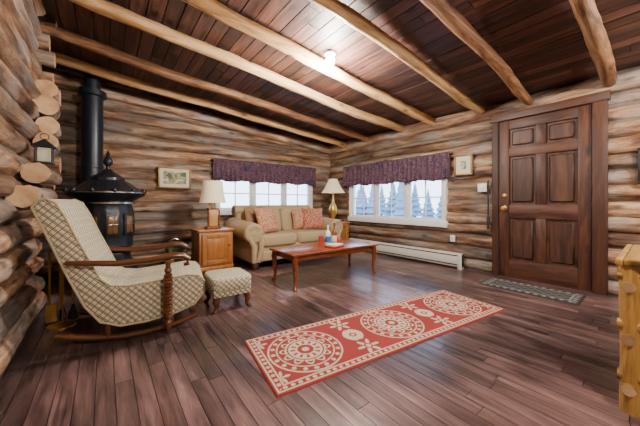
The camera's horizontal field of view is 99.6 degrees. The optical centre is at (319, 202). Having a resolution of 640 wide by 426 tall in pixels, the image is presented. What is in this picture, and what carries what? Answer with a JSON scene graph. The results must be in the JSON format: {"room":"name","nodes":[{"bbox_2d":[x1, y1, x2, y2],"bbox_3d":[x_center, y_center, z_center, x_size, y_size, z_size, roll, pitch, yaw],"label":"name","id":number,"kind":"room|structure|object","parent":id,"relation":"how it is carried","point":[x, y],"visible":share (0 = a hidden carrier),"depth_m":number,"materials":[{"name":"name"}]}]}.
{"room":"cabin living room","nodes":[
{"label":"cabin living room","id":0,"kind":"room"},
{"bbox_2d":[0,0,61,378],"bbox_3d":[-1.009,-0.438,0.020,1.214,2.934,6.515,0,0,-42],"label":"wall","id":1,"kind":"structure","parent":0,"point":[30,100],"depth_m":1.92,"materials":[{"name":"brown wood"}]},
{"bbox_2d":[20,162,61,185],"bbox_3d":[-2.243,-0.215,2.209,0.156,0.150,0.750,0,0,-38],"label":"log","id":2,"kind":"object","parent":1,"relation":"attached to","point":[39,173],"visible":1,"depth_m":1.93,"materials":[{"name":"brown wood"}]},
{"bbox_2d":[30,133,57,164],"bbox_3d":[-2.157,-0.427,2.118,0.140,0.242,0.140,0,0,-38],"label":"lantern","id":3,"kind":"object","parent":2,"relation":"on","point":[45,149],"visible":0.99,"depth_m":2.09,"materials":[{"name":"metal"}]},
{"bbox_2d":[34,65,331,278],"bbox_3d":[-2.024,-0.450,4.830,6.056,2.914,0.338,0,0,-38],"label":"wall","id":4,"kind":"structure","parent":0,"point":[142,133],"depth_m":4.37,"materials":[{"name":"brown wood"}]},
{"bbox_2d":[158,166,190,188],"bbox_3d":[-2.380,-0.412,4.438,0.484,0.348,0.030,0,0,-38],"label":"framed picture","id":5,"kind":"object","parent":4,"relation":"attached to","point":[168,177],"visible":1,"depth_m":4.43},
{"bbox_2d":[211,158,315,185],"bbox_3d":[-0.995,-0.592,5.492,2.345,0.419,0.083,0,0,-38],"label":"window valance","id":6,"kind":"object","parent":4,"relation":"attached to","point":[227,170],"visible":1,"depth_m":5.36,"materials":[{"name":"fabric"}]},
{"bbox_2d":[215,180,313,214],"bbox_3d":[-1.063,-0.165,5.594,2.220,0.770,0.180,0,0,-38],"label":"window","id":7,"kind":"structure","parent":4,"relation":"in","point":[252,193],"depth_m":5.58,"materials":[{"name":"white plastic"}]},
{"bbox_2d":[0,251,639,425],"bbox_3d":[0.484,1.030,1.601,6.150,0.060,8.397,0,0,-38],"label":"floor","id":8,"kind":"structure","parent":0,"point":[537,361],"depth_m":1.65,"materials":[{"name":"brown wood"}]},
{"bbox_2d":[45,251,78,331],"bbox_3d":[-2.095,0.640,2.192,0.179,0.720,0.179,0,0,6],"label":"fireplace tool set","id":9,"kind":"object","parent":8,"relation":"on","point":[50,310],"visible":0.79,"depth_m":2.15,"materials":[{"name":"gold metal"}]},
{"bbox_2d":[62,151,146,267],"bbox_3d":[-2.547,0.192,3.251,0.796,1.665,0.798,0,0,43],"label":"stove","id":10,"kind":"object","parent":8,"relation":"on","point":[107,196],"visible":0.73,"depth_m":3.08,"materials":[{"name":"metal"}]},
{"bbox_2d":[77,72,106,182],"bbox_3d":[-3.015,-0.375,3.582,0.300,2.750,0.300,0,0,-38],"label":"pipe","id":11,"kind":"object","parent":10,"relation":"on","point":[92,96],"visible":0.56,"depth_m":3.49,"materials":[{"name":"metal"}]},
{"bbox_2d":[30,198,204,340],"bbox_3d":[-1.523,0.481,2.212,1.034,1.034,0.718,0,0,-27],"label":"rocking chair","id":12,"kind":"object","parent":8,"relation":"on","point":[114,294],"visible":1,"depth_m":1.98,"materials":[{"name":"fabric"}]},
{"bbox_2d":[165,238,184,261],"bbox_3d":[-2.219,0.767,4.139,0.276,0.465,0.276,0,0,-38],"label":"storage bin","id":13,"kind":"object","parent":8,"relation":"on","point":[175,249],"visible":0.29,"depth_m":4.07,"materials":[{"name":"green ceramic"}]},
{"bbox_2d":[189,226,234,274],"bbox_3d":[-1.599,0.690,4.019,0.520,0.620,0.528,0,0,-38],"label":"end table","id":14,"kind":"object","parent":8,"relation":"on","point":[212,249],"visible":0.82,"depth_m":3.84,"materials":[{"name":"brown wood"}]},
{"bbox_2d":[199,179,225,228],"bbox_3d":[-1.604,0.014,4.040,0.384,0.730,0.384,0,0,-38],"label":"table lamp","id":15,"kind":"object","parent":14,"relation":"on","point":[212,191],"visible":1,"depth_m":3.94,"materials":[{"name":"fabric"}]},
{"bbox_2d":[204,267,251,313],"bbox_3d":[-0.919,0.850,2.681,0.380,0.330,0.420,0,0,-34],"label":"ottoman","id":16,"kind":"object","parent":8,"relation":"on","point":[219,283],"visible":0.98,"depth_m":2.54,"materials":[{"name":"fabric"}]},
{"bbox_2d":[224,205,342,269],"bbox_3d":[-0.613,0.520,4.851,1.940,0.960,1.025,0,0,-38],"label":"sofa","id":17,"kind":"object","parent":8,"relation":"on","point":[250,244],"visible":0.63,"depth_m":4.41,"materials":[{"name":"beige fabric"}]},
{"bbox_2d":[243,206,262,223],"bbox_3d":[-1.081,0.260,4.507,0.196,0.411,0.421,0,0,33],"label":"throw pillow","id":18,"kind":"object","parent":17,"relation":"on","point":[249,214],"visible":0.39,"depth_m":4.37,"materials":[{"name":"beige fabric"}]},
{"bbox_2d":[254,207,278,233],"bbox_3d":[-0.870,0.280,4.419,0.230,0.414,0.441,0,0,30],"label":"throw pillow","id":19,"kind":"object","parent":17,"relation":"on","point":[265,217],"visible":0.94,"depth_m":4.31,"materials":[{"name":"orange fabric"}]},
{"bbox_2d":[291,210,302,229],"bbox_3d":[-0.348,0.310,5.064,0.381,0.369,0.197,0,0,-33],"label":"throw pillow","id":20,"kind":"object","parent":17,"relation":"on","point":[297,215],"visible":0.59,"depth_m":4.96,"materials":[{"name":"orange fabric"}]},
{"bbox_2d":[301,208,323,229],"bbox_3d":[-0.136,0.290,5.054,0.421,0.395,0.226,0,0,-18],"label":"throw pillow","id":21,"kind":"object","parent":17,"relation":"on","point":[312,218],"visible":1,"depth_m":4.98,"materials":[{"name":"red fabric"}]},
{"bbox_2d":[269,239,378,290],"bbox_3d":[0.091,0.795,3.676,1.420,0.431,0.600,0,0,-37],"label":"coffee table","id":22,"kind":"object","parent":8,"relation":"on","point":[303,252],"visible":0.99,"depth_m":3.46,"materials":[{"name":"brown wood"}]},
{"bbox_2d":[318,236,323,244],"bbox_3d":[0.014,0.511,3.742,0.090,0.135,0.090,0,0,-38],"label":"pillar candle","id":23,"kind":"object","parent":22,"relation":"on","point":[320,237],"visible":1,"depth_m":3.71,"materials":[{"name":"red wax"}]},
{"bbox_2d":[325,225,330,244],"bbox_3d":[0.110,0.441,3.717,0.078,0.276,0.078,0,0,-38],"label":"bottle","id":24,"kind":"object","parent":22,"relation":"on","point":[327,234],"visible":0.84,"depth_m":3.69,"materials":[{"name":"white plastic"}]},
{"bbox_2d":[325,243,343,248],"bbox_3d":[0.192,0.558,3.552,0.176,0.042,0.224,0,0,40],"label":"stacked books","id":25,"kind":"object","parent":22,"relation":"on","point":[331,245],"visible":1,"depth_m":3.50,"materials":[{"name":"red paper"}]},
{"bbox_2d":[332,223,336,242],"bbox_3d":[0.198,0.426,3.735,0.076,0.306,0.076,0,0,-38],"label":"wine bottle","id":26,"kind":"object","parent":22,"relation":"on","point":[334,231],"visible":0.83,"depth_m":3.71,"materials":[{"name":"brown glass"}]},
{"bbox_2d":[340,221,349,239],"bbox_3d":[0.322,0.700,5.764,0.450,0.600,0.548,0,0,-38],"label":"end table","id":27,"kind":"object","parent":8,"relation":"on","point":[345,232],"visible":0.29,"depth_m":5.63,"materials":[{"name":"brown wood"}]},
{"bbox_2d":[321,179,344,218],"bbox_3d":[0.278,-0.066,5.754,0.504,0.930,0.504,0,0,-38],"label":"table lamp","id":28,"kind":"object","parent":27,"relation":"on","point":[333,186],"visible":0.91,"depth_m":5.67,"materials":[{"name":"fabric"}]},
{"bbox_2d":[243,290,505,397],"bbox_3d":[0.592,0.995,2.238,2.270,0.009,0.660,0,0,-30],"label":"area rug","id":29,"kind":"object","parent":8,"relation":"on","point":[291,360],"visible":1,"depth_m":1.98,"materials":[{"name":"red fabric"}]},
{"bbox_2d":[477,277,585,305],"bbox_3d":[2.406,0.995,3.128,0.440,0.009,0.920,0,0,-38],"label":"door mat","id":30,"kind":"object","parent":8,"relation":"on","point":[543,292],"visible":1,"depth_m":3.06,"materials":[{"name":"grey fabric"}]},
{"bbox_2d":[615,244,639,416],"bbox_3d":[2.072,0.634,1.089,0.760,0.732,1.145,0,0,-38],"label":"chest","id":31,"kind":"object","parent":8,"relation":"on","point":[628,260],"visible":1,"depth_m":1.27,"materials":[{"name":"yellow wood"}]},
{"bbox_2d":[41,0,639,145],"bbox_3d":[0.288,-1.679,1.854,6.380,0.602,7.953,0,0,-38],"label":"ceiling","id":32,"kind":"structure","parent":0,"point":[542,42],"depth_m":2.80,"materials":[{"name":"brown wood"}]},
{"bbox_2d":[50,51,345,147],"bbox_3d":[-1.673,-1.546,4.320,5.871,0.624,0.158,0,0,-38],"label":"ceiling beam","id":33,"kind":"structure","parent":32,"relation":"attached to","point":[61,59],"depth_m":3.96,"materials":[{"name":"brown wood"}]},
{"bbox_2d":[40,23,368,141],"bbox_3d":[-1.255,-1.551,3.793,5.868,0.617,0.151,0,0,-38],"label":"ceiling beam","id":34,"kind":"structure","parent":32,"relation":"attached to","point":[89,44],"depth_m":3.36,"materials":[{"name":"brown wood"}]},
{"bbox_2d":[70,0,404,132],"bbox_3d":[-0.430,-1.543,3.404,5.071,0.567,0.192,0,0,-38],"label":"ceiling beam","id":35,"kind":"structure","parent":32,"relation":"attached to","point":[106,8],"depth_m":2.86,"materials":[{"name":"brown wood"}]},
{"bbox_2d":[182,0,435,125],"bbox_3d":[-0.049,-1.532,2.924,5.068,0.575,0.143,0,0,-38],"label":"ceiling beam","id":36,"kind":"structure","parent":32,"relation":"attached to","point":[213,8],"depth_m":2.72,"materials":[{"name":"brown wood"}]},
{"bbox_2d":[325,50,335,65],"bbox_3d":[0.108,-1.532,2.884,0.120,0.135,0.120,0,0,-38],"label":"ceiling light","id":37,"kind":"object","parent":32,"relation":"attached to","point":[330,54],"depth_m":2.85,"materials":[{"name":"white glass"}]},
{"bbox_2d":[308,0,484,114],"bbox_3d":[0.399,-1.520,2.359,5.071,0.522,0.151,0,0,-38],"label":"ceiling beam","id":38,"kind":"structure","parent":32,"relation":"attached to","point":[337,8],"depth_m":2.53,"materials":[{"name":"brown wood"}]},
{"bbox_2d":[420,0,533,105],"bbox_3d":[0.748,-1.513,1.918,5.068,0.563,0.143,0,0,-38],"label":"ceiling beam","id":39,"kind":"structure","parent":32,"relation":"attached to","point":[444,10],"depth_m":2.40,"materials":[{"name":"brown wood"}]},
{"bbox_2d":[569,0,617,87],"bbox_3d":[1.183,-1.510,1.372,5.069,0.559,0.143,0,0,-38],"label":"ceiling beam","id":40,"kind":"structure","parent":32,"relation":"attached to","point":[587,15],"depth_m":2.25,"materials":[{"name":"brown wood"}]},
{"bbox_2d":[328,66,639,295],"bbox_3d":[2.582,-0.217,3.715,0.316,2.466,7.801,0,0,-38],"label":"wall","id":41,"kind":"structure","parent":0,"point":[466,132],"depth_m":4.00,"materials":[{"name":"brown wood"}]},
{"bbox_2d":[343,151,452,186],"bbox_3d":[1.271,-0.577,5.132,0.090,0.447,2.455,0,0,-38],"label":"window valance","id":42,"kind":"object","parent":41,"relation":"attached to","point":[430,167],"visible":1,"depth_m":4.89,"materials":[{"name":"fabric"}]},
{"bbox_2d":[348,179,448,227],"bbox_3d":[1.375,-0.080,5.195,0.180,0.940,2.220,0,0,-38],"label":"window","id":43,"kind":"structure","parent":41,"relation":"in","point":[407,219],"depth_m":4.90,"materials":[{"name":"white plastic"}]},
{"bbox_2d":[349,238,463,269],"bbox_3d":[1.399,0.881,4.985,0.084,0.238,2.380,0,0,-38],"label":"baseboard heater","id":44,"kind":"object","parent":41,"relation":"attached to","point":[424,254],"visible":0.69,"depth_m":4.54,"materials":[{"name":"metal"}]},
{"bbox_2d":[450,235,454,241],"bbox_3d":[2.060,0.550,4.200,0.046,0.100,0.070,0,0,-38],"label":"electrical outlet","id":45,"kind":"object","parent":41,"relation":"attached to","point":[452,237],"visible":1,"depth_m":4.19,"materials":[{"name":"white plastic"}]},
{"bbox_2d":[454,153,472,175],"bbox_3d":[2.158,-0.574,4.074,0.030,0.316,0.268,0,0,-38],"label":"framed picture","id":46,"kind":"object","parent":41,"relation":"attached to","point":[463,164],"visible":1,"depth_m":4.07},
{"bbox_2d":[478,183,486,191],"bbox_3d":[2.325,-0.220,3.881,0.020,0.120,0.120,0,0,-38],"label":"light switch","id":47,"kind":"object","parent":41,"relation":"attached to","point":[482,187],"visible":1,"depth_m":3.87,"materials":[{"name":"white plastic"}]},
{"bbox_2d":[487,180,489,228],"bbox_3d":[2.365,0.025,3.798,0.030,0.690,0.035,0,0,-38],"label":"brush","id":48,"kind":"object","parent":41,"relation":"hanging from","point":[488,217],"visible":1,"depth_m":3.79,"materials":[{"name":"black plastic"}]},
{"bbox_2d":[499,104,591,290],"bbox_3d":[2.756,-0.061,3.373,0.117,2.098,0.922,0,0,-38],"label":"door","id":49,"kind":"structure","parent":41,"relation":"in","point":[545,160],"depth_m":3.34,"materials":[{"name":"brown wood"}]},
{"bbox_2d":[490,90,610,294],"bbox_3d":[2.806,-0.107,3.392,0.165,2.215,1.155,0,0,-38],"label":"door frame","id":50,"kind":"structure","parent":41,"relation":"attached to","point":[599,100],"depth_m":2.99,"materials":[{"name":"brown wood"}]},
{"bbox_2d":[638,147,639,182],"bbox_3d":[3.341,-0.380,2.587,0.030,0.360,0.390,0,0,-38],"label":"framed picture","id":51,"kind":"object","parent":41,"relation":"attached to","point":[639,147],"visible":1,"depth_m":2.72,"materials":[{"name":"black plastic"}]},
{"label":"outside","id":52,"kind":"structure","parent":0,"visible":0},
{"bbox_3d":[-0.756,1.560,8.982,70.000,0.120,75.000,0,0,-38],"label":"ground","id":53,"kind":"structure","parent":52,"visible":0},
{"bbox_2d":[356,182,440,217],"bbox_3d":[8.100,-1.080,17.833,10.584,5.160,19.220,0,0,-38],"label":"conifer trees","id":54,"kind":"object","parent":53,"relation":"on","point":[397,203],"visible":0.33,"depth_m":18.97,"materials":[{"name":"blue wood"}]}
]}

